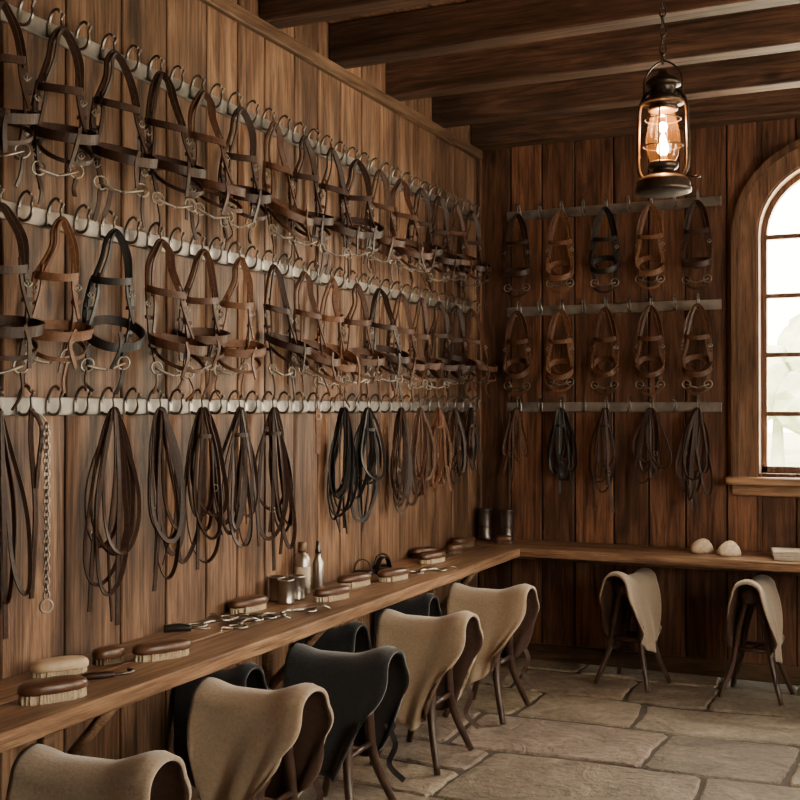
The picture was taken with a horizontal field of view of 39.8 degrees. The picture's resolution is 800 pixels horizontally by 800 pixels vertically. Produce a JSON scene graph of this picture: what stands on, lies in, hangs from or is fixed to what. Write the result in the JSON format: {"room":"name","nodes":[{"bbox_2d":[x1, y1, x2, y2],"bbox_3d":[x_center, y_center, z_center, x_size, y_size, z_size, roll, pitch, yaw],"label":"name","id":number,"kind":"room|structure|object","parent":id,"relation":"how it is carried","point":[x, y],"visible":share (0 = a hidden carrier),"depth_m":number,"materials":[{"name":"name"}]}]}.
{"room":"tack room","nodes":[
{"label":"tack room","id":0,"kind":"room"},
{"bbox_2d":[0,0,477,799],"bbox_3d":[-1.267,-0.110,3.506,0.160,3.430,8.420,0,0,25],"label":"wall","id":1,"kind":"structure","parent":0,"point":[192,35],"depth_m":4.34,"materials":[{"name":"brown wood"}]},
{"bbox_2d":[0,185,479,316],"bbox_3d":[-0.536,-0.595,4.802,0.080,0.100,4.980,0,0,25],"label":"hook rail","id":2,"kind":"object","parent":1,"relation":"attached to","point":[26,214],"visible":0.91,"depth_m":4.31,"materials":[{"name":"metal"}]},
{"bbox_2d":[0,202,44,410],"bbox_3d":[-1.162,-0.280,3.257,0.189,0.627,0.234,0,-1,45],"label":"bridle","id":3,"kind":"object","parent":2,"relation":"hanging from","point":[26,327],"visible":1,"depth_m":3.33,"materials":[{"name":"leather"}]},
{"bbox_2d":[23,216,93,394],"bbox_3d":[-1.072,-0.301,3.482,0.227,0.579,0.166,0,-1,-41],"label":"bridle","id":4,"kind":"object","parent":2,"relation":"hanging from","point":[78,332],"visible":0.83,"depth_m":3.51,"materials":[{"name":"brown leather"}]},
{"bbox_2d":[80,228,144,394],"bbox_3d":[-0.957,-0.303,3.720,0.159,0.572,0.216,0,-1,42],"label":"bridle","id":5,"kind":"object","parent":2,"relation":"hanging from","point":[88,317],"visible":0.95,"depth_m":3.74,"materials":[{"name":"black leather"}]},
{"bbox_2d":[144,238,206,402],"bbox_3d":[-0.801,-0.289,3.995,0.219,0.597,0.191,0,-1,-42],"label":"bridle","id":6,"kind":"object","parent":2,"relation":"hanging from","point":[189,347],"visible":1,"depth_m":3.98,"materials":[{"name":"brown leather"}]},
{"bbox_2d":[175,248,229,394],"bbox_3d":[-0.742,-0.303,4.194,0.207,0.565,0.169,0,-1,-40],"label":"bridle","id":7,"kind":"object","parent":2,"relation":"hanging from","point":[214,336],"visible":0.79,"depth_m":4.22,"materials":[{"name":"brown leather"}]},
{"bbox_2d":[213,256,266,398],"bbox_3d":[-0.635,-0.290,4.425,0.230,0.588,0.168,0,-1,-42],"label":"bridle","id":8,"kind":"object","parent":2,"relation":"hanging from","point":[259,350],"visible":0.88,"depth_m":4.45,"materials":[{"name":"brown leather"}]},
{"bbox_2d":[263,264,311,399],"bbox_3d":[-0.475,-0.290,4.716,0.192,0.583,0.209,0,-1,40],"label":"bridle","id":9,"kind":"object","parent":2,"relation":"hanging from","point":[294,346],"visible":1,"depth_m":4.69,"materials":[{"name":"leather"}]},
{"bbox_2d":[293,271,340,393],"bbox_3d":[-0.364,-0.304,4.950,0.173,0.552,0.226,0,-1,43],"label":"bridle","id":10,"kind":"object","parent":2,"relation":"hanging from","point":[319,357],"visible":0.86,"depth_m":4.94,"materials":[{"name":"brown leather"}]},
{"bbox_2d":[314,277,359,408],"bbox_3d":[-0.291,-0.268,5.136,0.206,0.624,0.231,0,-1,35],"label":"bridle","id":11,"kind":"object","parent":2,"relation":"hanging from","point":[338,317],"visible":0.8,"depth_m":5.16,"materials":[{"name":"brown leather"}]},
{"bbox_2d":[339,283,385,407],"bbox_3d":[-0.174,-0.270,5.388,0.178,0.616,0.245,0,-1,43],"label":"bridle","id":12,"kind":"object","parent":2,"relation":"hanging from","point":[380,360],"visible":0.88,"depth_m":5.40,"materials":[{"name":"brown leather"}]},
{"bbox_2d":[370,288,410,401],"bbox_3d":[-0.048,-0.282,5.634,0.210,0.586,0.193,0,0,-26],"label":"bridle","id":13,"kind":"object","parent":2,"relation":"hanging from","point":[405,358],"visible":0.88,"depth_m":5.65,"materials":[{"name":"leather"}]},
{"bbox_2d":[386,293,425,402],"bbox_3d":[0.043,-0.278,5.864,0.211,0.592,0.172,0,-1,-45],"label":"bridle","id":14,"kind":"object","parent":2,"relation":"hanging from","point":[415,364],"visible":0.81,"depth_m":5.87,"materials":[{"name":"brown leather"}]},
{"bbox_2d":[407,297,443,405],"bbox_3d":[0.146,-0.270,6.084,0.182,0.607,0.222,0,-1,37],"label":"bridle","id":15,"kind":"object","parent":2,"relation":"hanging from","point":[431,363],"visible":0.83,"depth_m":6.12,"materials":[{"name":"brown leather"}]},
{"bbox_2d":[424,301,461,406],"bbox_3d":[0.256,-0.265,6.327,0.184,0.612,0.228,0,-1,44],"label":"bridle","id":16,"kind":"object","parent":2,"relation":"hanging from","point":[452,365],"visible":0.78,"depth_m":6.34,"materials":[{"name":"leather"}]},
{"bbox_2d":[443,305,476,398],"bbox_3d":[0.362,-0.283,6.563,0.203,0.572,0.191,0,-1,-42],"label":"bridle","id":17,"kind":"object","parent":2,"relation":"hanging from","point":[464,359],"visible":0.76,"depth_m":6.58,"materials":[{"name":"leather"}]},
{"bbox_2d":[462,309,497,398],"bbox_3d":[0.501,-0.287,6.817,0.217,0.560,0.186,0,0,-28],"label":"bridle","id":18,"kind":"object","parent":2,"relation":"hanging from","point":[488,367],"visible":0.85,"depth_m":6.83,"materials":[{"name":"brown leather"}]},
{"bbox_2d":[0,384,480,415],"bbox_3d":[-0.536,0.011,4.798,0.080,0.100,4.980,0,0,25],"label":"hook rail","id":19,"kind":"object","parent":1,"relation":"attached to","point":[46,406],"visible":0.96,"depth_m":4.32,"materials":[{"name":"metal"}]},
{"bbox_2d":[0,408,32,638],"bbox_3d":[-1.171,0.367,3.308,0.136,0.694,0.043,0,0,-27],"label":"reins","id":20,"kind":"object","parent":19,"relation":"hanging from","point":[6,593],"visible":1,"depth_m":3.31,"materials":[{"name":"leather"}]},
{"bbox_2d":[28,408,53,613],"bbox_3d":[-1.115,0.344,3.434,0.082,0.640,0.028,0,0,-33],"label":"strap","id":21,"kind":"object","parent":19,"relation":"hanging from","point":[34,471],"visible":1,"depth_m":3.43,"materials":[{"name":"metal"}]},
{"bbox_2d":[83,407,140,624],"bbox_3d":[-0.982,0.395,3.764,0.217,0.746,0.041,0,-1,-41],"label":"reins","id":22,"kind":"object","parent":19,"relation":"hanging from","point":[126,484],"visible":1,"depth_m":3.76,"materials":[{"name":"leather"}]},
{"bbox_2d":[147,406,185,590],"bbox_3d":[-0.847,0.356,4.024,0.158,0.667,0.050,0,-1,-43],"label":"reins","id":23,"kind":"object","parent":19,"relation":"hanging from","point":[161,427],"visible":1,"depth_m":4.01,"materials":[{"name":"leather"}]},
{"bbox_2d":[179,407,228,569],"bbox_3d":[-0.754,0.337,4.240,0.211,0.624,0.062,0,0,-33],"label":"reins","id":24,"kind":"object","parent":19,"relation":"hanging from","point":[203,417],"visible":0.94,"depth_m":4.24,"materials":[{"name":"leather"}]},
{"bbox_2d":[214,407,260,547],"bbox_3d":[-0.655,0.314,4.467,0.060,0.576,0.242,0,-1,44],"label":"reins","id":25,"kind":"object","parent":19,"relation":"hanging from","point":[250,492],"visible":0.94,"depth_m":4.47,"materials":[{"name":"leather"}]},
{"bbox_2d":[256,407,296,570],"bbox_3d":[-0.532,0.377,4.719,0.188,0.699,0.052,0,0,-24],"label":"reins","id":26,"kind":"object","parent":19,"relation":"hanging from","point":[274,420],"visible":0.98,"depth_m":4.71,"materials":[{"name":"leather"}]},
{"bbox_2d":[327,407,357,533],"bbox_3d":[-0.273,0.337,5.291,0.194,0.610,0.053,0,0,-33],"label":"reins","id":27,"kind":"object","parent":19,"relation":"hanging from","point":[343,422],"visible":1,"depth_m":5.29,"materials":[{"name":"black leather"}]},
{"bbox_2d":[350,407,385,531],"bbox_3d":[-0.169,0.348,5.530,0.196,0.628,0.062,0,0,-29],"label":"reins","id":28,"kind":"object","parent":19,"relation":"hanging from","point":[366,433],"visible":0.94,"depth_m":5.52,"materials":[{"name":"black leather"}]},
{"bbox_2d":[390,407,417,513],"bbox_3d":[0.014,0.323,5.897,0.194,0.572,0.061,0,-1,-41],"label":"reins","id":29,"kind":"object","parent":19,"relation":"hanging from","point":[408,471],"visible":1,"depth_m":5.88,"materials":[{"name":"leather"}]},
{"bbox_2d":[411,407,435,497],"bbox_3d":[0.121,0.292,6.129,0.234,0.509,0.058,0,-1,-45],"label":"reins","id":30,"kind":"object","parent":19,"relation":"hanging from","point":[421,420],"visible":0.91,"depth_m":6.13,"materials":[{"name":"brown leather"}]},
{"bbox_2d":[426,407,451,491],"bbox_3d":[0.223,0.286,6.369,0.180,0.491,0.052,0,0,-24],"label":"reins","id":31,"kind":"object","parent":19,"relation":"hanging from","point":[438,418],"visible":0.93,"depth_m":6.36,"materials":[{"name":"beige leather"}]},
{"bbox_2d":[443,407,465,488],"bbox_3d":[0.315,0.285,6.584,0.174,0.486,0.052,0,-1,-35],"label":"reins","id":32,"kind":"object","parent":19,"relation":"hanging from","point":[455,416],"visible":0.87,"depth_m":6.59,"materials":[{"name":"leather"}]},
{"bbox_2d":[461,407,480,473],"bbox_3d":[0.440,0.252,6.835,0.059,0.418,0.147,0,-1,43],"label":"reins","id":33,"kind":"object","parent":19,"relation":"hanging from","point":[474,442],"visible":0.95,"depth_m":6.83,"materials":[{"name":"leather"}]},
{"bbox_2d":[1,0,479,221],"bbox_3d":[-0.536,-1.204,4.806,0.080,0.100,4.980,0,0,25],"label":"hook rail","id":34,"kind":"object","parent":1,"relation":"attached to","point":[30,23],"visible":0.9,"depth_m":4.28,"materials":[{"name":"metal"}]},
{"bbox_2d":[0,0,39,187],"bbox_3d":[-1.168,-0.911,3.265,0.204,0.583,0.175,0,-1,-38],"label":"bridle","id":35,"kind":"object","parent":34,"relation":"hanging from","point":[21,119],"visible":1,"depth_m":3.32,"materials":[{"name":"leather"}]},
{"bbox_2d":[30,26,99,204],"bbox_3d":[-1.054,-0.908,3.498,0.208,0.586,0.195,0,-1,-43],"label":"bridle","id":36,"kind":"object","parent":34,"relation":"hanging from","point":[80,136],"visible":0.97,"depth_m":3.50,"materials":[{"name":"leather"}]},
{"bbox_2d":[89,49,157,227],"bbox_3d":[-0.931,-0.898,3.751,0.221,0.602,0.192,0,-1,-45],"label":"bridle","id":37,"kind":"object","parent":34,"relation":"hanging from","point":[141,159],"visible":0.98,"depth_m":3.76,"materials":[{"name":"leather"}]},
{"bbox_2d":[144,70,206,239],"bbox_3d":[-0.805,-0.895,3.992,0.217,0.606,0.200,0,0,-33],"label":"bridle","id":38,"kind":"object","parent":34,"relation":"hanging from","point":[188,169],"visible":0.95,"depth_m":3.99,"materials":[{"name":"leather"}]},
{"bbox_2d":[188,89,245,243],"bbox_3d":[-0.694,-0.902,4.233,0.216,0.588,0.188,0,-1,-40],"label":"bridle","id":39,"kind":"object","parent":34,"relation":"hanging from","point":[228,189],"visible":0.88,"depth_m":4.22,"materials":[{"name":"brown leather"}]},
{"bbox_2d":[218,106,271,250],"bbox_3d":[-0.616,-0.896,4.442,0.199,0.598,0.212,0,-1,45],"label":"bridle","id":40,"kind":"object","parent":34,"relation":"hanging from","point":[254,195],"visible":0.77,"depth_m":4.45,"materials":[{"name":"leather"}]},
{"bbox_2d":[262,121,313,259],"bbox_3d":[-0.469,-0.902,4.727,0.182,0.581,0.237,0,-1,36],"label":"bridle","id":41,"kind":"object","parent":34,"relation":"hanging from","point":[293,213],"visible":0.95,"depth_m":4.70,"materials":[{"name":"brown leather"}]},
{"bbox_2d":[288,135,333,266],"bbox_3d":[-0.392,-0.886,4.923,0.183,0.610,0.214,0,-1,38],"label":"bridle","id":42,"kind":"object","parent":34,"relation":"hanging from","point":[320,219],"visible":0.77,"depth_m":4.94,"materials":[{"name":"leather"}]},
{"bbox_2d":[318,147,365,282],"bbox_3d":[-0.269,-0.875,5.177,0.201,0.630,0.232,0,0,33],"label":"bridle","id":43,"kind":"object","parent":34,"relation":"hanging from","point":[349,231],"visible":0.91,"depth_m":5.17,"materials":[{"name":"leather"}]},
{"bbox_2d":[340,159,383,274],"bbox_3d":[-0.182,-0.896,5.391,0.226,0.582,0.169,0,0,-28],"label":"bridle","id":44,"kind":"object","parent":34,"relation":"hanging from","point":[370,235],"visible":0.84,"depth_m":5.42,"materials":[{"name":"leather"}]},
{"bbox_2d":[364,169,405,282],"bbox_3d":[-0.067,-0.894,5.632,0.208,0.582,0.170,0,-1,-44],"label":"bridle","id":45,"kind":"object","parent":34,"relation":"hanging from","point":[392,242],"visible":0.73,"depth_m":5.64,"materials":[{"name":"brown leather"}]},
{"bbox_2d":[390,178,432,285],"bbox_3d":[0.067,-0.899,5.877,0.233,0.571,0.179,0,0,-29],"label":"bridle","id":46,"kind":"object","parent":34,"relation":"hanging from","point":[407,250],"visible":0.88,"depth_m":5.89,"materials":[{"name":"brown leather"}]},
{"bbox_2d":[406,187,442,287],"bbox_3d":[0.142,-0.899,6.095,0.201,0.565,0.188,0,-1,-41],"label":"bridle","id":47,"kind":"object","parent":34,"relation":"hanging from","point":[437,250],"visible":0.64,"depth_m":6.11,"materials":[{"name":"leather"}]},
{"bbox_2d":[425,195,461,297],"bbox_3d":[0.256,-0.881,6.330,0.213,0.600,0.200,0,-1,-44],"label":"bridle","id":48,"kind":"object","parent":34,"relation":"hanging from","point":[449,259],"visible":0.81,"depth_m":6.34,"materials":[{"name":"leather"}]},
{"bbox_2d":[442,203,477,297],"bbox_3d":[0.364,-0.890,6.571,0.229,0.576,0.167,0,-1,-40],"label":"bridle","id":49,"kind":"object","parent":34,"relation":"hanging from","point":[469,261],"visible":0.73,"depth_m":6.59,"materials":[{"name":"brown leather"}]},
{"bbox_2d":[459,210,491,299],"bbox_3d":[0.472,-0.893,6.804,0.202,0.569,0.190,0,-1,-43],"label":"bridle","id":50,"kind":"object","parent":34,"relation":"hanging from","point":[483,267],"visible":0.8,"depth_m":6.81,"materials":[{"name":"leather"}]},
{"bbox_2d":[199,0,482,159],"bbox_3d":[-1.178,-1.605,3.475,0.035,0.060,8.100,0,0,25],"label":"trim","id":51,"kind":"structure","parent":1,"relation":"attached to","point":[228,8],"depth_m":5.28,"materials":[{"name":"brown wood"}]},
{"bbox_2d":[325,0,470,24],"bbox_3d":[0.803,-1.877,2.562,4.740,0.090,8.440,0,0,25],"label":"ceiling","id":52,"kind":"structure","parent":0,"point":[451,1],"depth_m":5.16,"materials":[{"name":"brown wood"}]},
{"bbox_2d":[259,0,450,28],"bbox_3d":[1.415,-1.727,3.886,4.400,0.190,0.130,0,0,25],"label":"ceiling beam","id":53,"kind":"structure","parent":52,"relation":"attached to","point":[281,14],"depth_m":4.66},
{"bbox_2d":[329,0,799,68],"bbox_3d":[1.680,-1.723,4.458,4.400,0.190,0.130,0,0,25],"label":"ceiling beam","id":54,"kind":"structure","parent":52,"relation":"attached to","point":[472,25],"depth_m":4.98,"materials":[{"name":"wood"}]},
{"bbox_2d":[386,3,799,100],"bbox_3d":[1.944,-1.719,5.030,4.400,0.190,0.130,0,0,25],"label":"ceiling beam","id":55,"kind":"structure","parent":52,"relation":"attached to","point":[772,30],"depth_m":5.42,"materials":[{"name":"wood"}]},
{"bbox_2d":[432,50,799,127],"bbox_3d":[2.208,-1.715,5.602,4.400,0.190,0.130,0,0,25],"label":"ceiling beam","id":56,"kind":"structure","parent":52,"relation":"attached to","point":[776,71],"depth_m":6.04,"materials":[{"name":"wood"}]},
{"bbox_2d":[471,87,799,150],"bbox_3d":[2.472,-1.711,6.174,4.400,0.190,0.130,0,0,25],"label":"ceiling beam","id":57,"kind":"structure","parent":52,"relation":"attached to","point":[783,103],"depth_m":6.62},
{"bbox_2d":[634,0,700,197],"bbox_3d":[0.837,-1.153,3.521,0.178,0.992,0.178,0,0,-22],"label":"lantern","id":58,"kind":"object","parent":52,"relation":"hanging from","point":[663,181],"visible":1,"depth_m":3.48,"materials":[{"name":"metal"}]},
{"bbox_2d":[0,537,799,754],"bbox_3d":[0.803,1.075,2.540,4.399,0.447,8.099,0,0,25],"label":"workbench","id":59,"kind":"structure","parent":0,"point":[211,650],"depth_m":4.25,"materials":[{"name":"brown wood"}]},
{"bbox_2d":[17,675,87,705],"bbox_3d":[-0.993,0.826,3.163,0.201,0.058,0.093,0,-1,-37],"label":"brush","id":60,"kind":"object","parent":59,"relation":"on","point":[48,690],"visible":1,"depth_m":3.13,"materials":[{"name":"brown wood"}]},
{"bbox_2d":[30,655,88,678],"bbox_3d":[-1.064,0.832,3.460,0.180,0.050,0.080,0,-1,-35],"label":"brush","id":61,"kind":"object","parent":59,"relation":"on","point":[69,664],"visible":0.92,"depth_m":3.43,"materials":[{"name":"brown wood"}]},
{"bbox_2d":[92,645,124,665],"bbox_3d":[-0.953,0.832,3.618,0.065,0.052,0.110,0,-1,45],"label":"brush","id":62,"kind":"object","parent":59,"relation":"on","point":[108,654],"visible":1,"depth_m":3.59,"materials":[{"name":"brown wood"}]},
{"bbox_2d":[132,638,190,661],"bbox_3d":[-0.794,0.831,3.688,0.206,0.056,0.083,0,-1,-37],"label":"brush","id":63,"kind":"object","parent":59,"relation":"on","point":[170,648],"visible":1,"depth_m":3.65,"materials":[{"name":"brown wood"}]},
{"bbox_2d":[228,595,267,613],"bbox_3d":[-0.624,0.837,4.545,0.083,0.056,0.206,0,-1,37],"label":"brush","id":64,"kind":"object","parent":59,"relation":"on","point":[250,603],"visible":0.97,"depth_m":4.50,"materials":[{"name":"brown wood"}]},
{"bbox_2d":[294,541,309,593],"bbox_3d":[-0.440,0.753,4.979,0.074,0.230,0.074,0,0,25],"label":"bottle","id":65,"kind":"object","parent":59,"relation":"on","point":[302,559],"visible":0.76,"depth_m":4.96,"materials":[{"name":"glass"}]},
{"bbox_2d":[312,541,323,589],"bbox_3d":[-0.376,0.758,5.082,0.056,0.222,0.056,0,0,25],"label":"bottle","id":66,"kind":"object","parent":59,"relation":"on","point":[318,564],"visible":0.88,"depth_m":5.06,"materials":[{"name":"metal"}]},
{"bbox_2d":[313,585,350,601],"bbox_3d":[-0.296,0.839,4.813,0.083,0.056,0.206,0,-1,43],"label":"brush","id":67,"kind":"object","parent":59,"relation":"on","point":[330,593],"visible":1,"depth_m":4.77,"materials":[{"name":"brown wood"}]},
{"bbox_2d":[477,507,492,539],"bbox_3d":[0.540,0.784,7.016,0.100,0.197,0.100,0,0,25],"label":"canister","id":68,"kind":"object","parent":59,"relation":"on","point":[484,514],"visible":1,"depth_m":6.98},
{"bbox_2d":[298,657,799,799],"bbox_3d":[0.803,1.636,2.537,4.740,0.084,8.440,0,0,25],"label":"floor","id":69,"kind":"structure","parent":0,"point":[577,738],"depth_m":5.20,"materials":[{"name":"tile"}]},
{"bbox_2d":[6,744,191,799],"bbox_3d":[-0.810,1.267,2.962,0.437,0.682,0.428,0,0,19],"label":"chair","id":70,"kind":"object","parent":69,"relation":"on","point":[39,771],"visible":1,"depth_m":2.92,"materials":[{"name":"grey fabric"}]},
{"bbox_2d":[173,662,267,787],"bbox_3d":[-0.677,1.296,4.159,0.315,0.641,0.321,0,0,25],"label":"chair","id":71,"kind":"object","parent":69,"relation":"on","point":[248,674],"visible":0.27,"depth_m":4.11,"materials":[{"name":"black fabric"}]},
{"bbox_2d":[187,677,333,799],"bbox_3d":[-0.470,1.273,3.700,0.437,0.682,0.428,0,0,25],"label":"chair","id":72,"kind":"object","parent":69,"relation":"on","point":[244,743],"visible":1,"depth_m":3.64,"materials":[{"name":"beige fabric"}]},
{"bbox_2d":[293,621,371,652],"bbox_3d":[-0.308,1.302,4.958,0.315,0.641,0.321,0,0,25],"label":"chair","id":73,"kind":"object","parent":69,"relation":"on","point":[352,637],"visible":0.27,"depth_m":4.90,"materials":[{"name":"black fabric"}]},
{"bbox_2d":[284,643,409,799],"bbox_3d":[-0.210,1.277,4.262,0.438,0.682,0.428,0,0,22],"label":"chair","id":74,"kind":"object","parent":69,"relation":"on","point":[366,690],"visible":0.83,"depth_m":4.19,"materials":[{"name":"black fabric"}]},
{"bbox_2d":[374,593,441,647],"bbox_3d":[0.036,1.307,5.702,0.315,0.641,0.321,0,0,25],"label":"chair","id":75,"kind":"object","parent":69,"relation":"on","point":[428,604],"visible":0.24,"depth_m":5.65,"materials":[{"name":"black fabric"}]},
{"bbox_2d":[369,609,482,775],"bbox_3d":[0.130,1.282,4.998,0.438,0.682,0.428,0,0,25],"label":"chair","id":76,"kind":"object","parent":69,"relation":"on","point":[441,652],"visible":0.93,"depth_m":4.91,"materials":[{"name":"beige fabric"}]},
{"bbox_2d":[442,583,538,724],"bbox_3d":[0.482,1.287,5.761,0.437,0.682,0.428,0,0,25],"label":"chair","id":77,"kind":"object","parent":69,"relation":"on","point":[507,616],"visible":0.78,"depth_m":5.67,"materials":[{"name":"beige fabric"}]},
{"bbox_2d":[594,568,671,692],"bbox_3d":[1.320,1.298,6.338,0.351,0.668,0.394,0,-1,39],"label":"stand","id":78,"kind":"object","parent":69,"relation":"on","point":[621,595],"visible":1,"depth_m":6.33,"materials":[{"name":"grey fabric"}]},
{"bbox_2d":[717,575,793,705],"bbox_3d":[1.943,1.296,6.055,0.351,0.668,0.394,0,0,31],"label":"stand","id":79,"kind":"object","parent":69,"relation":"on","point":[761,592],"visible":1,"depth_m":6.02,"materials":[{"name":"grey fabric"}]},
{"bbox_2d":[478,118,799,666],"bbox_3d":[2.535,-0.090,6.298,4.720,3.430,0.160,0,0,25],"label":"wall","id":80,"kind":"structure","parent":0,"point":[694,602],"depth_m":6.76,"materials":[{"name":"red wood"}]},
{"bbox_2d":[477,160,481,536],"bbox_3d":[0.512,-0.333,7.130,0.030,2.433,0.030,0,0,25],"label":"trim","id":81,"kind":"structure","parent":80,"relation":"attached to","point":[479,162],"depth_m":7.12,"materials":[{"name":"red wood"}]},
{"bbox_2d":[507,189,720,221],"bbox_3d":[1.273,-1.191,6.756,1.330,0.100,0.080,0,0,25],"label":"hook rail","id":82,"kind":"object","parent":80,"relation":"attached to","point":[709,201],"visible":0.86,"depth_m":6.76,"materials":[{"name":"metal"}]},
{"bbox_2d":[503,213,529,297],"bbox_3d":[0.730,-0.910,6.952,0.181,0.534,0.107,0,0,28],"label":"bridle","id":83,"kind":"object","parent":82,"relation":"hanging from","point":[517,272],"visible":1,"depth_m":6.95,"materials":[{"name":"leather"}]},
{"bbox_2d":[545,210,573,292],"bbox_3d":[0.986,-0.918,6.834,0.181,0.519,0.107,0,0,20],"label":"bridle","id":84,"kind":"object","parent":82,"relation":"hanging from","point":[567,225],"visible":1,"depth_m":6.83,"materials":[{"name":"beige leather"}]},
{"bbox_2d":[589,207,619,292],"bbox_3d":[1.240,-0.914,6.716,0.184,0.530,0.107,0,0,23],"label":"bridle","id":85,"kind":"object","parent":82,"relation":"hanging from","point":[593,261],"visible":1,"depth_m":6.72,"materials":[{"name":"black leather"}]},
{"bbox_2d":[634,203,664,288],"bbox_3d":[1.490,-0.920,6.601,0.181,0.519,0.107,0,0,21],"label":"bridle","id":86,"kind":"object","parent":82,"relation":"hanging from","point":[659,236],"visible":1,"depth_m":6.60,"materials":[{"name":"beige leather"}]},
{"bbox_2d":[681,199,711,289],"bbox_3d":[1.737,-0.913,6.487,0.181,0.534,0.107,0,0,28],"label":"bridle","id":87,"kind":"object","parent":82,"relation":"hanging from","point":[695,262],"visible":1,"depth_m":6.48,"materials":[{"name":"leather"}]},
{"bbox_2d":[507,396,721,411],"bbox_3d":[1.273,0.024,6.748,1.330,0.100,0.080,0,0,25],"label":"hook rail","id":88,"kind":"object","parent":80,"relation":"attached to","point":[582,406],"visible":0.99,"depth_m":6.75,"materials":[{"name":"metal"}]},
{"bbox_2d":[502,407,528,481],"bbox_3d":[0.728,0.282,6.963,0.174,0.471,0.043,0,0,30],"label":"reins","id":89,"kind":"object","parent":88,"relation":"hanging from","point":[514,429],"visible":1,"depth_m":6.96,"materials":[{"name":"brown leather"}]},
{"bbox_2d":[547,407,576,498],"bbox_3d":[1.002,0.327,6.832,0.207,0.566,0.059,0,0,25],"label":"reins","id":90,"kind":"object","parent":88,"relation":"hanging from","point":[559,427],"visible":1,"depth_m":6.83,"materials":[{"name":"black leather"}]},
{"bbox_2d":[589,407,614,512],"bbox_3d":[1.229,0.363,6.731,0.163,0.638,0.052,0,0,25],"label":"reins","id":91,"kind":"object","parent":88,"relation":"hanging from","point":[605,412],"visible":1,"depth_m":6.72,"materials":[{"name":"leather"}]},
{"bbox_2d":[631,407,671,496],"bbox_3d":[1.503,0.312,6.601,0.250,0.538,0.048,0,0,27],"label":"reins","id":92,"kind":"object","parent":88,"relation":"hanging from","point":[650,415],"visible":1,"depth_m":6.60,"materials":[{"name":"leather"}]},
{"bbox_2d":[675,407,712,509],"bbox_3d":[1.731,0.345,6.500,0.218,0.608,0.048,0,0,29],"label":"reins","id":93,"kind":"object","parent":88,"relation":"hanging from","point":[696,413],"visible":1,"depth_m":6.49,"materials":[{"name":"leather"}]},
{"bbox_2d":[507,293,721,316],"bbox_3d":[1.273,-0.581,6.752,1.330,0.100,0.080,0,0,25],"label":"hook rail","id":94,"kind":"object","parent":80,"relation":"attached to","point":[712,304],"visible":0.98,"depth_m":6.75,"materials":[{"name":"metal"}]},
{"bbox_2d":[503,310,530,395],"bbox_3d":[0.730,-0.296,6.948,0.183,0.542,0.107,0,0,25],"label":"bridle","id":95,"kind":"object","parent":94,"relation":"hanging from","point":[507,363],"visible":1,"depth_m":6.95,"materials":[{"name":"brown leather"}]},
{"bbox_2d":[545,309,574,391],"bbox_3d":[0.986,-0.308,6.830,0.181,0.519,0.107,0,0,21],"label":"bridle","id":96,"kind":"object","parent":94,"relation":"hanging from","point":[549,363],"visible":1,"depth_m":6.83,"materials":[{"name":"beige leather"}]},
{"bbox_2d":[589,307,618,395],"bbox_3d":[1.236,-0.298,6.714,0.183,0.542,0.107,0,0,31],"label":"bridle","id":97,"kind":"object","parent":94,"relation":"hanging from","point":[613,371],"visible":1,"depth_m":6.71,"materials":[{"name":"brown leather"}]},
{"bbox_2d":[635,305,664,394],"bbox_3d":[1.488,-0.299,6.597,0.183,0.542,0.107,0,0,23],"label":"bridle","id":98,"kind":"object","parent":94,"relation":"hanging from","point":[639,360],"visible":1,"depth_m":6.60,"materials":[{"name":"brown leather"}]},
{"bbox_2d":[681,303,712,394],"bbox_3d":[1.740,-0.299,6.481,0.183,0.542,0.107,0,0,18],"label":"bridle","id":99,"kind":"object","parent":94,"relation":"hanging from","point":[705,320],"visible":1,"depth_m":6.48,"materials":[{"name":"brown leather"}]},
{"bbox_2d":[519,642,799,684],"bbox_3d":[2.507,1.574,6.200,4.380,0.100,0.020,0,0,25],"label":"baseboard","id":100,"kind":"structure","parent":80,"relation":"attached to","point":[562,653],"depth_m":6.62,"materials":[{"name":"brown wood"}]},
{"bbox_2d":[725,476,799,496],"bbox_3d":[2.461,0.500,6.251,1.180,0.110,0.180,0,0,25],"label":"sill","id":101,"kind":"structure","parent":80,"relation":"attached to","point":[742,486],"depth_m":6.36,"materials":[{"name":"brown wood"}]},
{"bbox_2d":[731,139,799,476],"bbox_3d":[2.447,-0.535,6.229,1.120,1.960,0.045,0,0,25],"label":"window frame","id":102,"kind":"structure","parent":80,"relation":"attached to","point":[750,203],"depth_m":6.42,"materials":[{"name":"brown wood"}]},
{"bbox_2d":[757,167,799,473],"bbox_3d":[2.490,-0.475,6.322,0.842,1.801,0.200,0,0,25],"label":"reveal","id":103,"kind":"object","parent":80,"relation":"attached to","point":[796,171],"visible":0.64,"depth_m":6.41,"materials":[{"name":"paint"}]},
{"bbox_2d":[761,173,799,473],"bbox_3d":[2.500,-0.470,6.345,0.820,1.790,0.050,0,0,25],"label":"muntins","id":104,"kind":"object","parent":103,"relation":"attached to","point":[765,237],"visible":1,"depth_m":6.48,"materials":[{"name":"brown wood"}]},
{"label":"outside","id":105,"kind":"structure","parent":0,"visible":0},
{"bbox_2d":[768,432,799,465],"bbox_3d":[18.038,2.253,45.078,80.000,0.100,83.000,0,0,25],"label":"ground","id":106,"kind":"structure","parent":105,"point":[791,439],"depth_m":51.24,"materials":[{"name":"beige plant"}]},
{"bbox_2d":[768,336,799,465],"bbox_3d":[10.899,0.117,32.465,4.413,4.190,3.045,0,0,25],"label":"tree","id":107,"kind":"object","parent":106,"relation":"on","point":[783,372],"visible":0.34,"depth_m":31.32,"materials":[{"name":"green plant"}]},
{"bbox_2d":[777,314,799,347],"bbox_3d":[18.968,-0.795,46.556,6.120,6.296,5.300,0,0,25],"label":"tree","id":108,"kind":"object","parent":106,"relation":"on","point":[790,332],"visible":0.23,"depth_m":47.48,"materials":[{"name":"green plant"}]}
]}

